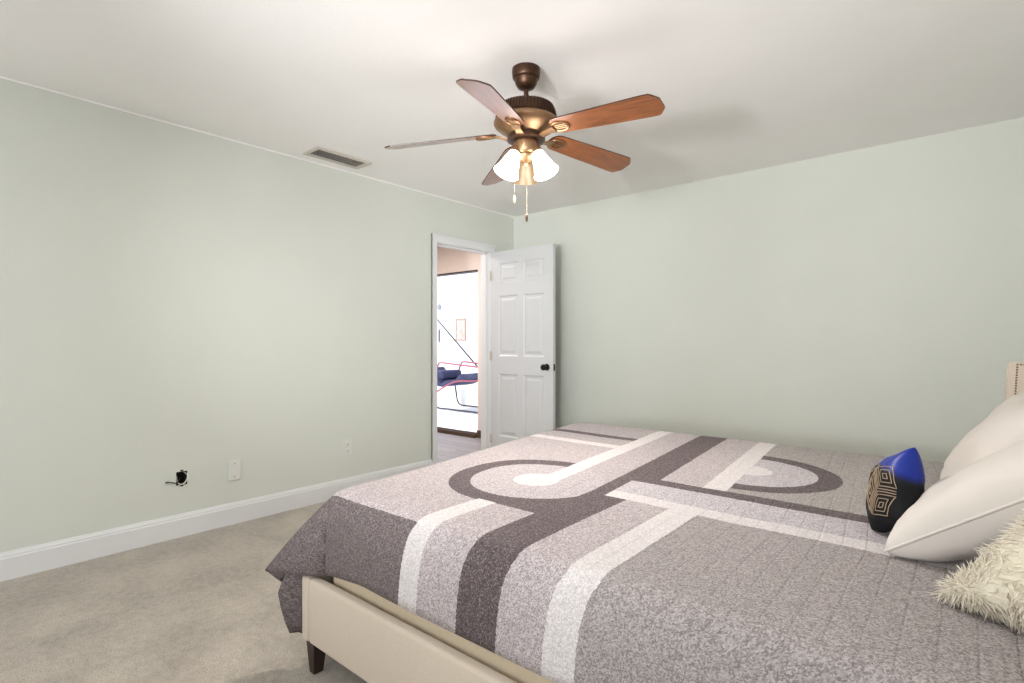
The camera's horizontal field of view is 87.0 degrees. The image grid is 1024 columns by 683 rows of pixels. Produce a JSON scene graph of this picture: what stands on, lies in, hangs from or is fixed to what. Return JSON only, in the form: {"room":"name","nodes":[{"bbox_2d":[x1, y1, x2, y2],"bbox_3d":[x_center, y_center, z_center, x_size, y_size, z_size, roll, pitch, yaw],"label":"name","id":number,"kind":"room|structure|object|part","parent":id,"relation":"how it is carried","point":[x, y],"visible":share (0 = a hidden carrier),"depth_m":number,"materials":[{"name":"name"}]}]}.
{"room":"bedroom","nodes":[
{"label":"bedroom","id":0,"kind":"room"},
{"bbox_2d":[0,432,480,682],"bbox_3d":[-1.096,1.205,2.984,6.820,0.100,6.570,0,0,40],"label":"floor","id":1,"kind":"structure","parent":0,"point":[202,607],"depth_m":2.27,"materials":[{"name":"beige carpet"}]},
{"bbox_2d":[302,362,1023,682],"bbox_3d":[0.817,0.619,1.963,2.283,1.072,2.160,0,0,40],"label":"bed","id":2,"kind":"object","parent":1,"relation":"on","point":[370,642],"visible":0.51,"depth_m":1.64,"materials":[{"name":"beige fabric"}]},
{"bbox_3d":[-0.685,1.095,1.897,0.055,0.119,0.055,0,0,40],"label":"leg","id":3,"kind":"part","parent":2,"relation":"part of","materials":[{"name":"brown wood"}]},
{"bbox_3d":[-0.036,0.928,2.688,0.045,0.225,2.121,0,0,40],"label":"foot rail","id":4,"kind":"part","parent":2,"relation":"part of","materials":[{"name":"beige fabric"}]},
{"bbox_3d":[0.134,0.928,1.179,2.168,0.223,0.040,0,0,40],"label":"rail","id":5,"kind":"part","parent":2,"relation":"part of","materials":[{"name":"beige fabric"}]},
{"bbox_2d":[333,577,553,682],"bbox_3d":[0.816,0.746,1.962,2.113,0.366,2.013,0,0,40],"label":"mattress","id":6,"kind":"object","parent":2,"relation":"on","point":[517,673],"visible":0.04,"depth_m":1.49,"materials":[{"name":"beige fabric"}]},
{"bbox_2d":[265,423,1023,682],"bbox_3d":[0.655,0.780,2.093,2.397,0.531,2.252,0,0,40],"label":"quilt","id":7,"kind":"object","parent":6,"relation":"on","point":[578,552],"visible":0.87,"depth_m":1.38,"materials":[{"name":"grey fabric"}]},
{"bbox_2d":[866,447,924,532],"bbox_3d":[1.015,0.391,1.434,0.134,0.242,0.249,0,0,40],"label":"throw pillow","id":8,"kind":"object","parent":7,"relation":"on","point":[896,482],"visible":0.87,"depth_m":1.38,"materials":[{"name":"fabric"}]},
{"bbox_2d":[884,439,1023,561],"bbox_3d":[1.269,0.343,1.303,0.626,0.339,0.430,0,0,-34],"label":"bed pillow","id":9,"kind":"object","parent":7,"relation":"on","point":[967,507],"visible":0.91,"depth_m":1.20,"materials":[{"name":"white fabric"}]},
{"bbox_2d":[924,508,1023,638],"bbox_3d":[1.046,0.377,0.937,0.385,0.277,0.394,0,0,-10],"label":"fur pillow","id":10,"kind":"object","parent":7,"relation":"on","point":[992,585],"visible":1,"depth_m":1.01,"materials":[{"name":"beige fur"}]},
{"bbox_2d":[940,391,1023,478],"bbox_3d":[1.651,0.340,1.825,0.318,0.345,0.851,0,0,40],"label":"bed pillow","id":11,"kind":"object","parent":7,"relation":"on","point":[1003,427],"visible":0.47,"depth_m":1.64,"materials":[{"name":"white fabric"}]},
{"bbox_3d":[2.194,0.299,2.130,0.326,0.418,0.002,0,0,40],"label":"nailhead trim","id":12,"kind":"part","parent":2,"relation":"part of","materials":[{"name":"beige fabric"}]},
{"bbox_2d":[0,78,513,552],"bbox_3d":[-1.798,-0.015,3.501,0.120,2.540,6.450,0,0,40],"label":"wall","id":13,"kind":"structure","parent":0,"point":[173,299],"depth_m":3.25,"materials":[{"name":"green paint"}]},
{"bbox_2d":[165,470,187,485],"bbox_3d":[-1.999,0.809,3.204,0.078,0.098,0.122,0,0,40],"label":"junction box","id":14,"kind":"object","parent":13,"relation":"attached to","point":[181,477],"visible":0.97,"depth_m":3.25,"materials":[{"name":"black plastic"}]},
{"bbox_2d":[0,459,432,581],"bbox_3d":[-2.226,1.087,2.893,0.016,0.135,4.728,0,0,40],"label":"baseboard","id":15,"kind":"structure","parent":13,"relation":"attached to","point":[25,561],"depth_m":3.14,"materials":[{"name":"white paint"}]},
{"bbox_2d":[228,459,240,480],"bbox_3d":[-1.766,0.814,3.434,0.016,0.127,0.076,0,0,40],"label":"blank wall plate","id":16,"kind":"object","parent":13,"relation":"attached to","point":[234,466],"visible":1,"depth_m":3.43,"materials":[{"name":"white plastic"}]},
{"bbox_2d":[0,76,513,217],"bbox_3d":[-1.871,-1.282,3.320,0.012,0.012,5.840,0,0,40],"label":"trim","id":17,"kind":"structure","parent":13,"relation":"attached to","point":[2,77],"depth_m":3.33,"materials":[{"name":"paint"}]},
{"bbox_2d":[343,439,351,455],"bbox_3d":[-1.237,0.794,4.061,0.011,0.116,0.072,0,0,40],"label":"wall outlet","id":18,"kind":"object","parent":13,"relation":"attached to","point":[347,444],"visible":1,"depth_m":4.06,"materials":[{"name":"white plastic"}]},
{"bbox_2d":[431,233,494,463],"bbox_3d":[-0.432,0.105,5.003,0.018,2.100,0.809,0,0,40],"label":"trim","id":19,"kind":"structure","parent":13,"relation":"attached to","point":[435,238],"depth_m":4.72,"materials":[{"name":"white paint"}]},
{"bbox_2d":[437,242,489,449],"bbox_3d":[-0.485,0.130,5.048,0.124,2.050,0.733,0,0,40],"label":"trim","id":20,"kind":"structure","parent":13,"relation":"attached to","point":[485,256],"depth_m":5.30,"materials":[{"name":"white paint"}]},
{"bbox_2d":[489,244,555,446],"bbox_3d":[0.087,0.135,5.042,0.760,2.016,0.175,0,0,40],"label":"bedroom door","id":21,"kind":"structure","parent":13,"relation":"in","point":[522,353],"depth_m":5.02,"materials":[{"name":"white paint"}]},
{"bbox_3d":[0.290,0.225,4.801,0.062,0.062,0.070,0,0,40],"label":"knob","id":22,"kind":"part","parent":21,"relation":"part of","materials":[{"name":"black metal"}]},
{"bbox_2d":[437,273,477,396],"bbox_3d":[-0.428,-0.185,11.201,9.000,2.920,0.120,0,0,40],"label":"wall","id":23,"kind":"structure","parent":0,"point":[457,295],"depth_m":11.77,"materials":[{"name":"white paint"}]},
{"bbox_2d":[455,318,465,340],"bbox_3d":[-1.112,-0.265,11.686,0.310,0.480,0.025,0,0,40],"label":"wall picture","id":24,"kind":"object","parent":23,"relation":"attached to","point":[460,324],"visible":0.98,"depth_m":11.69,"materials":[{"name":"white paper"}]},
{"bbox_2d":[437,394,477,431],"bbox_3d":[-1.552,1.220,9.878,9.000,0.110,3.350,0,0,40],"label":"floor","id":25,"kind":"structure","parent":0,"point":[465,421],"depth_m":8.68,"materials":[{"name":"concrete"}]},
{"bbox_2d":[437,319,476,365],"bbox_3d":[-1.050,0.009,10.272,2.852,2.330,0.027,0,0,40],"label":"leaning pole","id":26,"kind":"object","parent":25,"relation":"on","point":[437,319],"visible":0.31,"depth_m":10.27,"materials":[{"name":"metal"}]},
{"bbox_2d":[437,361,477,412],"bbox_3d":[-0.766,0.759,9.277,1.876,0.839,0.580,0,0,40],"label":"lounge chair","id":27,"kind":"object","parent":25,"relation":"on","point":[445,377],"visible":0.58,"depth_m":9.31,"materials":[{"name":"blue fabric"}]},
{"bbox_2d":[459,389,466,404],"bbox_3d":[-0.901,1.015,9.949,0.148,0.300,0.148,0,0,40],"label":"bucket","id":28,"kind":"object","parent":25,"relation":"on","point":[463,392],"visible":0.91,"depth_m":9.89,"materials":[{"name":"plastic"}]},
{"bbox_2d":[437,246,480,430],"bbox_3d":[-0.662,-0.015,6.847,2.720,2.540,0.120,0,0,40],"label":"wall","id":29,"kind":"structure","parent":0,"point":[449,260],"depth_m":6.67,"materials":[{"name":"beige paint"}]},
{"bbox_2d":[437,427,476,437],"bbox_3d":[-0.954,1.139,7.055,1.465,0.039,0.180,0,0,40],"label":"trim","id":30,"kind":"structure","parent":29,"relation":"attached to","point":[439,429],"depth_m":6.76,"materials":[{"name":"brown wood"}]},
{"bbox_2d":[437,270,477,276],"bbox_3d":[-0.943,0.128,7.069,1.465,2.015,0.105,0,0,40],"label":"trim","id":31,"kind":"structure","parent":29,"relation":"attached to","point":[469,271],"depth_m":6.82,"materials":[{"name":"brown metal"}]},
{"bbox_2d":[477,430,480,437],"bbox_3d":[-0.091,1.115,6.274,0.863,0.089,0.014,0,0,40],"label":"trim","id":32,"kind":"structure","parent":29,"relation":"attached to","point":[478,431],"depth_m":6.53,"materials":[{"name":"brown wood"}]},
{"bbox_2d":[0,0,1023,216],"bbox_3d":[-0.308,-1.345,1.996,4.340,0.120,6.083,0,0,40],"label":"ceiling","id":33,"kind":"structure","parent":0,"point":[742,85],"depth_m":2.56,"materials":[{"name":"paint"}]},
{"bbox_2d":[303,146,371,168],"bbox_3d":[-1.210,-1.278,3.761,0.190,0.013,0.427,0,0,40],"label":"ceiling vent","id":34,"kind":"object","parent":33,"relation":"in","point":[318,152],"visible":1,"depth_m":3.75,"materials":[{"name":"metal"}]},
{"bbox_2d":[385,62,664,221],"bbox_3d":[0.109,-0.924,2.522,1.240,0.722,1.281,0,0,40],"label":"ceiling fan","id":35,"kind":"object","parent":33,"relation":"hanging from","point":[526,120],"visible":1,"depth_m":2.47,"materials":[{"name":"brown wood"}]},
{"bbox_3d":[-0.335,-0.945,2.560,0.526,0.085,0.137,0,0,0],"label":"blade","id":36,"kind":"part","parent":35,"relation":"part of","materials":[{"name":"brown wood"}]},
{"bbox_3d":[-0.070,-0.952,2.167,0.138,0.075,0.526,0,0,18],"label":"blade","id":37,"kind":"part","parent":35,"relation":"part of","materials":[{"name":"brown wood"}]},
{"bbox_3d":[-0.043,-0.952,2.933,0.136,0.080,0.526,0,0,-18],"label":"blade","id":38,"kind":"part","parent":35,"relation":"part of","materials":[{"name":"brown wood"}]},
{"bbox_3d":[-0.050,-0.961,2.548,0.088,0.027,0.047,0,0,1],"label":"blade arm","id":39,"kind":"part","parent":35,"relation":"part of","materials":[{"name":"brown metal"}]},
{"bbox_3d":[-0.027,-0.826,2.492,0.116,0.143,0.116,0,0,15],"label":"lamp shade","id":40,"kind":"part","parent":35,"relation":"part of","materials":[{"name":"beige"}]},
{"bbox_3d":[0.028,-0.961,2.436,0.047,0.027,0.088,0,0,19],"label":"blade arm","id":41,"kind":"part","parent":35,"relation":"part of","materials":[{"name":"brown metal"}]},
{"bbox_3d":[0.066,-0.826,2.651,0.117,0.143,0.118,0,0,40],"label":"lamp shade","id":42,"kind":"part","parent":35,"relation":"part of","materials":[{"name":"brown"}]},
{"bbox_3d":[0.159,-0.826,2.491,0.116,0.143,0.116,0,0,-15],"label":"lamp shade","id":43,"kind":"part","parent":35,"relation":"part of","materials":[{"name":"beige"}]},
{"bbox_3d":[0.162,-0.961,2.611,0.088,0.027,0.047,0,0,-35],"label":"blade arm","id":44,"kind":"part","parent":35,"relation":"part of","materials":[{"name":"brown metal"}]},
{"bbox_3d":[0.159,-0.961,2.475,0.088,0.027,0.047,0,0,37],"label":"blade arm","id":45,"kind":"part","parent":35,"relation":"part of","materials":[{"name":"brown metal"}]},
{"bbox_3d":[0.400,-0.962,2.772,0.527,0.066,0.136,0,0,-36],"label":"blade","id":46,"kind":"part","parent":35,"relation":"part of","materials":[{"name":"brown wood"}]},
{"bbox_3d":[0.393,-0.962,2.306,0.528,0.063,0.144,0,0,40],"label":"blade","id":47,"kind":"part","parent":35,"relation":"part of","materials":[{"name":"brown wood"}]},
{"bbox_2d":[514,117,1023,462],"bbox_3d":[1.667,-0.015,4.229,4.220,2.540,0.120,0,0,40],"label":"wall","id":48,"kind":"structure","parent":0,"point":[870,300],"depth_m":3.80,"materials":[{"name":"green paint"}]},
{"bbox_3d":[-0.180,-1.475,8.713,5.400,0.220,3.350,0,0,40],"label":"ceiling","id":49,"kind":"structure","parent":0,"visible":0},
{"bbox_2d":[437,304,440,342],"bbox_3d":[-1.486,-0.730,11.036,0.090,1.490,0.090,0,0,40],"label":"wind chime","id":50,"kind":"object","parent":49,"relation":"hanging from","point":[438,305],"visible":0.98,"depth_m":11.02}
]}

